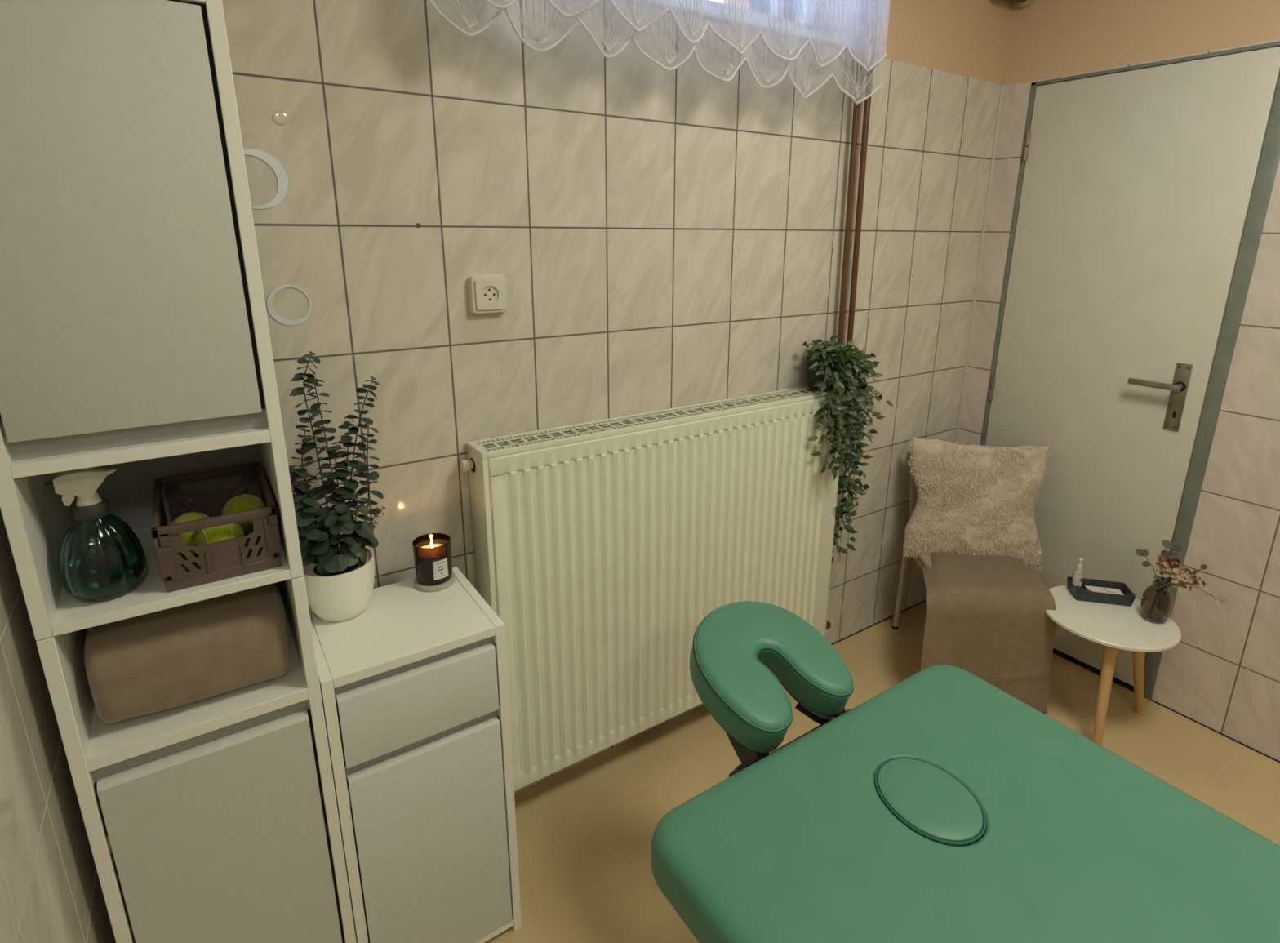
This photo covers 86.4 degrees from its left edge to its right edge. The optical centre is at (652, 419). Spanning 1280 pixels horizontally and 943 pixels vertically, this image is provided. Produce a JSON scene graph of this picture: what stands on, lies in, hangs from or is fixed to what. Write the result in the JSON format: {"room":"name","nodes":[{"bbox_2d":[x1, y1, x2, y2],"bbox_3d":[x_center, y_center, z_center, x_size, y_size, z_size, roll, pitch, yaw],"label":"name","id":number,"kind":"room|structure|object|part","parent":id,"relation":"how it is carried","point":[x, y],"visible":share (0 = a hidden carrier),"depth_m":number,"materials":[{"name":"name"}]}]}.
{"room":"massage room","nodes":[
{"label":"massage room","id":0,"kind":"room"},
{"bbox_2d":[0,508,115,942],"bbox_3d":[-0.151,0.288,-0.250,0.100,2.550,3.300,-10,18,-33],"label":"wall","id":1,"kind":"structure","parent":0,"point":[51,890],"depth_m":0.89,"materials":[{"name":"tile"}]},
{"bbox_2d":[222,0,1013,793],"bbox_3d":[0.012,-0.315,1.938,2.912,2.550,0.280,-10,18,-33],"label":"wall","id":2,"kind":"structure","parent":0,"point":[660,238],"depth_m":1.62,"materials":[{"name":"tile"}]},
{"bbox_2d":[243,148,288,208],"bbox_3d":[-0.711,-0.430,1.222,0.104,0.102,0.002,-10,18,-33],"label":"sticker","id":3,"kind":"object","parent":2,"relation":"attached to","point":[281,175],"visible":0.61,"depth_m":1.24,"materials":[{"name":"white plastic"}]},
{"bbox_2d":[272,110,288,124],"bbox_3d":[-0.666,-0.541,1.221,0.025,0.025,0.003,-10,18,-33],"label":"cap","id":4,"kind":"object","parent":2,"relation":"attached to","point":[279,117],"visible":1,"depth_m":1.22,"materials":[{"name":"white plastic"}]},
{"bbox_2d":[266,284,312,325],"bbox_3d":[-0.689,-0.218,1.297,0.077,0.077,0.002,-10,18,-33],"label":"sticker","id":5,"kind":"object","parent":2,"relation":"attached to","point":[269,301],"visible":1,"depth_m":1.29,"materials":[{"name":"white plastic"}]},
{"bbox_2d":[466,274,506,314],"bbox_3d":[-0.360,-0.275,1.498,0.083,0.083,0.024,-10,18,-33],"label":"wall socket","id":6,"kind":"object","parent":2,"relation":"attached to","point":[487,294],"visible":1,"depth_m":1.49,"materials":[{"name":"beige plastic"}]},
{"bbox_2d":[460,385,844,791],"bbox_3d":[0.105,0.411,1.960,1.261,0.904,0.115,-10,18,-33],"label":"radiator","id":7,"kind":"object","parent":2,"relation":"attached to","point":[601,553],"visible":0.79,"depth_m":1.79,"materials":[{"name":"metal"}]},
{"bbox_3d":[0.065,0.413,1.977,1.140,0.890,0.008,-10,18,-33],"label":"panel","id":8,"kind":"part","parent":7,"relation":"part of","materials":[{"name":"metal"}]},
{"bbox_2d":[466,385,844,459],"bbox_3d":[0.087,-0.014,1.829,1.166,0.014,0.102,-10,18,-33],"label":"grille","id":9,"kind":"object","parent":7,"relation":"attached to","point":[522,449],"depth_m":1.73,"materials":[{"name":"metal"}]},
{"bbox_2d":[802,334,893,564],"bbox_3d":[0.620,0.115,2.181,0.423,0.773,0.194,-10,18,-33],"label":"trailing ivy","id":10,"kind":"object","parent":7,"relation":"on","point":[826,367],"visible":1,"depth_m":2.07,"materials":[{"name":"green plant"}]},
{"bbox_2d":[805,358,842,391],"bbox_3d":[0.528,-0.141,2.096,0.113,0.092,0.113,-10,18,-33],"label":"pot","id":11,"kind":"object","parent":10,"relation":"attached to","point":[832,366],"depth_m":2.04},
{"bbox_2d":[629,0,858,50],"bbox_3d":[0.058,-1.207,1.676,1.135,0.430,0.250,-10,18,-33],"label":"window","id":12,"kind":"structure","parent":2,"relation":"in","point":[808,5],"depth_m":1.86,"materials":[{"name":"paint"}]},
{"bbox_3d":[0.005,-1.235,1.750,1.135,0.415,0.060,-10,18,-33],"label":"frame","id":13,"kind":"part","parent":12,"relation":"part of","materials":[{"name":"paint"}]},
{"bbox_3d":[0.149,-1.279,1.838,0.483,0.277,0.005,-10,18,-33],"label":"pane","id":14,"kind":"part","parent":12,"relation":"part of","materials":[{"name":"clear glass"}]},
{"bbox_3d":[0.408,-1.323,2.007,0.093,0.277,0.005,-10,18,-33],"label":"pane","id":15,"kind":"part","parent":12,"relation":"part of","materials":[{"name":"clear glass"}]},
{"bbox_2d":[837,0,868,343],"bbox_3d":[0.565,-0.825,1.965,0.098,1.574,0.018,-10,18,-33],"label":"pipe","id":16,"kind":"object","parent":2,"relation":"attached to","point":[856,107],"visible":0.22,"depth_m":2.01,"materials":[{"name":"brown metal"}]},
{"bbox_2d":[844,0,879,388],"bbox_3d":[0.583,-0.813,1.981,0.143,1.604,0.018,-10,18,-33],"label":"pipe","id":17,"kind":"object","parent":2,"relation":"attached to","point":[868,86],"visible":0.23,"depth_m":2.03,"materials":[{"name":"brown metal"}]},
{"bbox_2d":[954,84,1004,444],"bbox_3d":[1.211,-0.204,2.631,0.007,1.985,0.007,-10,18,-33],"label":"trim","id":18,"kind":"structure","parent":2,"relation":"attached to","point":[1002,86],"depth_m":2.52,"materials":[{"name":"white plastic"}]},
{"bbox_2d":[1011,0,1033,8],"bbox_3d":[1.183,-1.398,2.224,0.164,0.074,0.072,-10,18,-33],"label":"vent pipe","id":19,"kind":"object","parent":2,"relation":"attached to","point":[1020,3],"visible":1,"depth_m":2.25,"materials":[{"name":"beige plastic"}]},
{"bbox_3d":[0.132,-1.391,1.369,1.358,0.023,0.024,-10,18,-33],"label":"curtain rod","id":20,"kind":"object","parent":2,"relation":"attached to","visible":0},
{"bbox_2d":[428,0,887,104],"bbox_3d":[0.130,-1.075,1.454,1.242,0.644,0.072,-10,18,-33],"label":"lace curtain","id":21,"kind":"object","parent":20,"relation":"hanging from","point":[504,6],"visible":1,"depth_m":1.52,"materials":[{"name":"white fabric"}]},
{"bbox_2d":[484,600,1279,942],"bbox_3d":[1.005,1.364,0.863,2.912,0.100,3.500,-10,18,-33],"label":"floor","id":22,"kind":"structure","parent":0,"point":[585,830],"depth_m":1.91,"materials":[{"name":"laminate"}]},
{"bbox_2d":[0,0,356,942],"bbox_3d":[-0.765,0.294,1.122,0.319,1.800,0.316,-10,18,-33],"label":"tall cabinet","id":23,"kind":"object","parent":22,"relation":"on","point":[135,336],"visible":0.85,"depth_m":0.91,"materials":[{"name":"white laminate"}]},
{"bbox_2d":[44,467,146,602],"bbox_3d":[-0.785,0.159,0.961,0.097,0.186,0.095,-10,18,-33],"label":"spray bottle","id":24,"kind":"object","parent":23,"relation":"on","point":[100,557],"visible":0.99,"depth_m":0.94,"materials":[{"name":"green glass"}]},
{"bbox_3d":[-0.678,-0.243,0.845,0.273,0.520,0.018,-10,18,-33],"label":"door","id":25,"kind":"part","parent":23,"relation":"part of","materials":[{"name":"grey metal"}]},
{"bbox_3d":[-0.852,0.235,1.240,0.283,1.730,0.004,-10,18,-33],"label":"panel","id":26,"kind":"part","parent":23,"relation":"part of","materials":[{"name":"white wood"}]},
{"bbox_2d":[84,582,290,723],"bbox_3d":[-0.766,0.350,1.138,0.262,0.150,0.271,-10,18,-33],"label":"folded blanket","id":27,"kind":"object","parent":23,"relation":"in","point":[173,657],"visible":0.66,"depth_m":1.03,"materials":[{"name":"brown fabric"}]},
{"bbox_2d":[151,462,281,591],"bbox_3d":[-0.705,0.165,1.105,0.156,0.100,0.242,-10,18,-33],"label":"crate","id":28,"kind":"object","parent":23,"relation":"in","point":[260,548],"visible":0.96,"depth_m":1.03,"materials":[{"name":"brown plastic"}]},
{"bbox_2d":[169,511,209,554],"bbox_3d":[-0.717,0.177,1.062,0.065,0.065,0.065,-10,18,-33],"label":"tennis ball","id":29,"kind":"object","parent":28,"relation":"in","point":[188,538],"visible":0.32,"depth_m":1.04,"materials":[{"name":"yellow fabric"}]},
{"bbox_2d":[194,522,244,546],"bbox_3d":[-0.665,0.181,1.049,0.065,0.065,0.065,-10,18,-33],"label":"tennis ball","id":30,"kind":"object","parent":28,"relation":"in","point":[215,534],"visible":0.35,"depth_m":1.02,"materials":[{"name":"yellow fabric"}]},
{"bbox_2d":[222,493,266,533],"bbox_3d":[-0.680,0.157,1.137,0.065,0.065,0.066,-10,18,-33],"label":"tennis ball","id":31,"kind":"object","parent":28,"relation":"in","point":[242,502],"visible":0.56,"depth_m":1.12,"materials":[{"name":"yellow fabric"}]},
{"bbox_3d":[-0.685,0.808,1.136,0.274,0.633,0.018,-10,18,-33],"label":"door","id":32,"kind":"part","parent":23,"relation":"part of","materials":[{"name":"grey metal"}]},
{"bbox_2d":[308,566,521,942],"bbox_3d":[-0.497,0.750,1.432,0.323,0.760,0.278,-10,18,-33],"label":"base cabinet","id":33,"kind":"object","parent":22,"relation":"on","point":[414,687],"visible":0.8,"depth_m":1.30,"materials":[{"name":"white laminate"}]},
{"bbox_2d":[288,351,385,621],"bbox_3d":[-0.591,0.129,1.282,0.195,0.515,0.150,-10,18,-33],"label":"eucalyptus","id":34,"kind":"object","parent":33,"relation":"on","point":[339,580],"visible":0.97,"depth_m":1.28,"materials":[{"name":"plant"}]},
{"bbox_2d":[302,545,374,621],"bbox_3d":[-0.611,0.325,1.333,0.134,0.110,0.134,-10,18,-33],"label":"pot","id":35,"kind":"object","parent":34,"relation":"attached to","point":[341,593],"depth_m":1.29,"materials":[{"name":"white ceramic"}]},
{"bbox_3d":[-0.624,0.772,1.349,0.018,0.760,0.278,-10,18,-33],"label":"panel","id":36,"kind":"part","parent":33,"relation":"part of","materials":[{"name":"white plastic"}]},
{"bbox_3d":[-0.423,0.521,1.256,0.280,0.142,0.017,-10,18,-33],"label":"drawer","id":37,"kind":"part","parent":33,"relation":"part of","materials":[{"name":"grey metal"}]},
{"bbox_3d":[-0.425,0.864,1.351,0.280,0.517,0.017,-10,18,-33],"label":"door","id":38,"kind":"part","parent":33,"relation":"part of","materials":[{"name":"grey metal"}]},
{"bbox_2d":[413,571,455,591],"bbox_3d":[-0.466,0.343,1.460,0.085,0.010,0.085,-10,18,-33],"label":"coaster","id":39,"kind":"object","parent":33,"relation":"on","point":[418,585],"visible":0.44,"depth_m":1.43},
{"bbox_2d":[412,533,452,585],"bbox_3d":[-0.465,0.295,1.446,0.077,0.090,0.078,-10,18,-33],"label":"candle","id":40,"kind":"object","parent":39,"relation":"on","point":[432,552],"visible":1,"depth_m":1.42,"materials":[{"name":"orange glass"}]},
{"bbox_2d":[433,560,448,577],"bbox_3d":[-0.441,0.312,1.421,0.029,0.036,0.003,-13,20,-39],"label":"label","id":41,"kind":"object","parent":40,"relation":"attached to","point":[440,567],"depth_m":1.42,"materials":[{"name":"white paper"}]},
{"bbox_3d":[-0.371,0.728,1.514,0.018,0.760,0.278,-10,18,-33],"label":"panel","id":42,"kind":"part","parent":33,"relation":"part of","materials":[{"name":"white plastic"}]},
{"bbox_2d":[892,444,1035,630],"bbox_3d":[1.146,0.510,2.366,0.450,0.748,0.453,2,16,5],"label":"chair","id":43,"kind":"object","parent":22,"relation":"on","point":[922,560],"visible":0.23,"depth_m":2.50,"materials":[{"name":"wood"},{"name":"fabric"}]},
{"bbox_3d":[0.948,0.610,2.589,0.019,0.420,0.047,2,16,5],"label":"leg","id":44,"kind":"part","parent":43,"relation":"part of","materials":[{"name":"wood"}]},
{"bbox_3d":[1.114,0.508,2.339,0.370,0.045,0.395,2,16,5],"label":"seat","id":45,"kind":"part","parent":43,"relation":"part of","materials":[{"name":"fabric"}]},
{"bbox_3d":[1.168,0.251,2.488,0.444,0.313,0.078,2,16,5],"label":"backrest","id":46,"kind":"part","parent":43,"relation":"part of","materials":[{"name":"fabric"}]},
{"bbox_2d":[902,436,1049,568],"bbox_3d":[1.130,0.290,2.383,0.484,0.425,0.168,2,16,5],"label":"cushion","id":47,"kind":"object","parent":43,"relation":"on","point":[973,500],"visible":0.95,"depth_m":2.35,"materials":[{"name":"beige fabric"}]},
{"bbox_2d":[920,551,1056,713],"bbox_3d":[1.076,0.691,2.317,0.429,0.416,0.454,2,15,5],"label":"throw blanket","id":48,"kind":"object","parent":43,"relation":"on","point":[986,617],"visible":0.64,"depth_m":2.13,"materials":[{"name":"beige fabric"}]},
{"bbox_2d":[651,664,1279,942],"bbox_3d":[0.824,1.064,0.523,0.770,0.657,1.934,-10,18,-33],"label":"massage table","id":49,"kind":"object","parent":22,"relation":"on","point":[943,806],"visible":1,"depth_m":0.97,"materials":[{"name":"green leather"}]},
{"bbox_2d":[689,600,853,777],"bbox_3d":[0.230,0.522,1.297,0.315,0.212,0.360,-10,18,-33],"label":"cradle","id":50,"kind":"object","parent":49,"relation":"attached to","point":[740,652],"visible":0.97,"depth_m":1.28,"materials":[{"name":"green leather"}]},
{"bbox_3d":[0.150,0.620,1.177,0.025,0.037,0.038,-10,18,-33],"label":"clamp lever","id":51,"kind":"part","parent":50,"relation":"part of","materials":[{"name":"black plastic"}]},
{"bbox_3d":[0.209,0.515,1.347,0.260,0.088,0.240,-10,18,-33],"label":"support plate","id":52,"kind":"part","parent":50,"relation":"part of","materials":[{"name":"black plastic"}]},
{"bbox_2d":[1045,585,1181,745],"bbox_3d":[1.378,0.769,2.144,0.362,0.375,0.398,-10,18,-33],"label":"side table","id":53,"kind":"object","parent":22,"relation":"on","point":[1115,627],"visible":0.76,"depth_m":2.01,"materials":[{"name":"white wood"}]},
{"bbox_3d":[1.300,0.746,2.258,0.033,0.359,0.118,-10,18,-33],"label":"leg","id":54,"kind":"part","parent":53,"relation":"part of","materials":[{"name":"brown wood"}]},
{"bbox_2d":[1066,576,1136,606],"bbox_3d":[1.426,0.548,2.172,0.168,0.036,0.092,4,16,13],"label":"tray","id":55,"kind":"object","parent":53,"relation":"on","point":[1127,599],"visible":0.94,"depth_m":2.14,"materials":[{"name":"plastic"}]},
{"bbox_2d":[1071,557,1084,586],"bbox_3d":[1.377,0.498,2.202,0.029,0.108,0.030,-10,18,-33],"label":"pump bottle","id":56,"kind":"object","parent":55,"relation":"in","point":[1077,574],"visible":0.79,"depth_m":2.19,"materials":[{"name":"plastic"}]},
{"bbox_2d":[1075,585,1088,591],"bbox_3d":[1.372,0.552,2.176,0.034,0.018,0.052,4,16,13],"label":"phone case","id":57,"kind":"object","parent":55,"relation":"in","point":[1079,588],"visible":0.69,"depth_m":2.18,"materials":[{"name":"black plastic"}]},
{"bbox_2d":[1084,585,1124,595],"bbox_3d":[1.444,0.556,2.170,0.100,0.013,0.068,4,16,13],"label":"notecards","id":58,"kind":"object","parent":55,"relation":"in","point":[1108,590],"visible":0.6,"depth_m":2.18,"materials":[{"name":"paper"}]},
{"bbox_3d":[1.325,0.818,1.999,0.032,0.359,0.113,7,17,22],"label":"leg","id":59,"kind":"part","parent":53,"relation":"part of","materials":[{"name":"brown wood"}]},
{"bbox_3d":[1.533,0.778,2.149,0.110,0.358,0.033,-1,16,-5],"label":"leg","id":60,"kind":"part","parent":53,"relation":"part of","materials":[{"name":"brown wood"}]},
{"bbox_2d":[1140,580,1173,622],"bbox_3d":[1.509,0.544,2.037,0.075,0.117,0.075,-10,18,-33],"label":"bud vase","id":61,"kind":"object","parent":53,"relation":"on","point":[1156,606],"visible":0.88,"depth_m":2.01,"materials":[{"name":"brown glass"}]},
{"bbox_2d":[1134,539,1227,603],"bbox_3d":[1.526,0.483,1.985,0.079,0.244,0.236,-10,18,-33],"label":"bouquet","id":62,"kind":"object","parent":61,"relation":"in","point":[1173,569],"visible":0.98,"depth_m":1.98,"materials":[{"name":"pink plant"}]},
{"bbox_3d":[1.542,0.536,1.984,0.002,0.141,0.132,-10,18,-33],"label":"stem","id":63,"kind":"part","parent":62,"relation":"part of","materials":[{"name":"brown plant"}]},
{"bbox_2d":[957,0,1279,760],"bbox_3d":[2.179,-0.115,1.271,0.100,2.550,3.300,-10,18,-33],"label":"wall","id":64,"kind":"structure","parent":0,"point":[1223,673],"depth_m":2.04,"materials":[{"name":"tile"}]},
{"bbox_2d":[831,600,1279,762],"bbox_3d":[1.321,0.986,2.045,0.800,0.004,1.600,-10,18,-33],"label":"trim","id":65,"kind":"structure","parent":64,"relation":"attached to","point":[1198,722],"depth_m":2.19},
{"bbox_2d":[980,40,1279,700],"bbox_3d":[1.475,-0.102,2.281,0.138,1.977,0.700,-10,18,-33],"label":"door","id":66,"kind":"structure","parent":64,"relation":"in","point":[1144,191],"depth_m":2.16,"materials":[{"name":"paint"}]},
{"bbox_3d":[1.542,-0.108,2.088,0.042,0.018,0.137,-10,18,-33],"label":"lever","id":67,"kind":"part","parent":66,"relation":"part of","materials":[{"name":"silver metal"}]},
{"bbox_3d":[1.596,-0.067,2.069,0.004,0.207,0.040,-10,18,-33],"label":"handle plate","id":68,"kind":"part","parent":66,"relation":"part of","materials":[{"name":"silver metal"}]},
{"label":"outside","id":69,"kind":"structure","parent":0,"visible":0},
{"bbox_3d":[-1.122,0.446,6.384,24.000,0.100,7.700,-10,18,-33],"label":"trim","id":70,"kind":"structure","parent":69,"visible":0},
{"bbox_2d":[723,0,744,8],"bbox_3d":[3.141,-4.608,10.898,4.800,7.300,1.200,-10,18,-33],"label":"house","id":71,"kind":"structure","parent":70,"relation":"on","point":[726,2],"depth_m":9.48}
]}

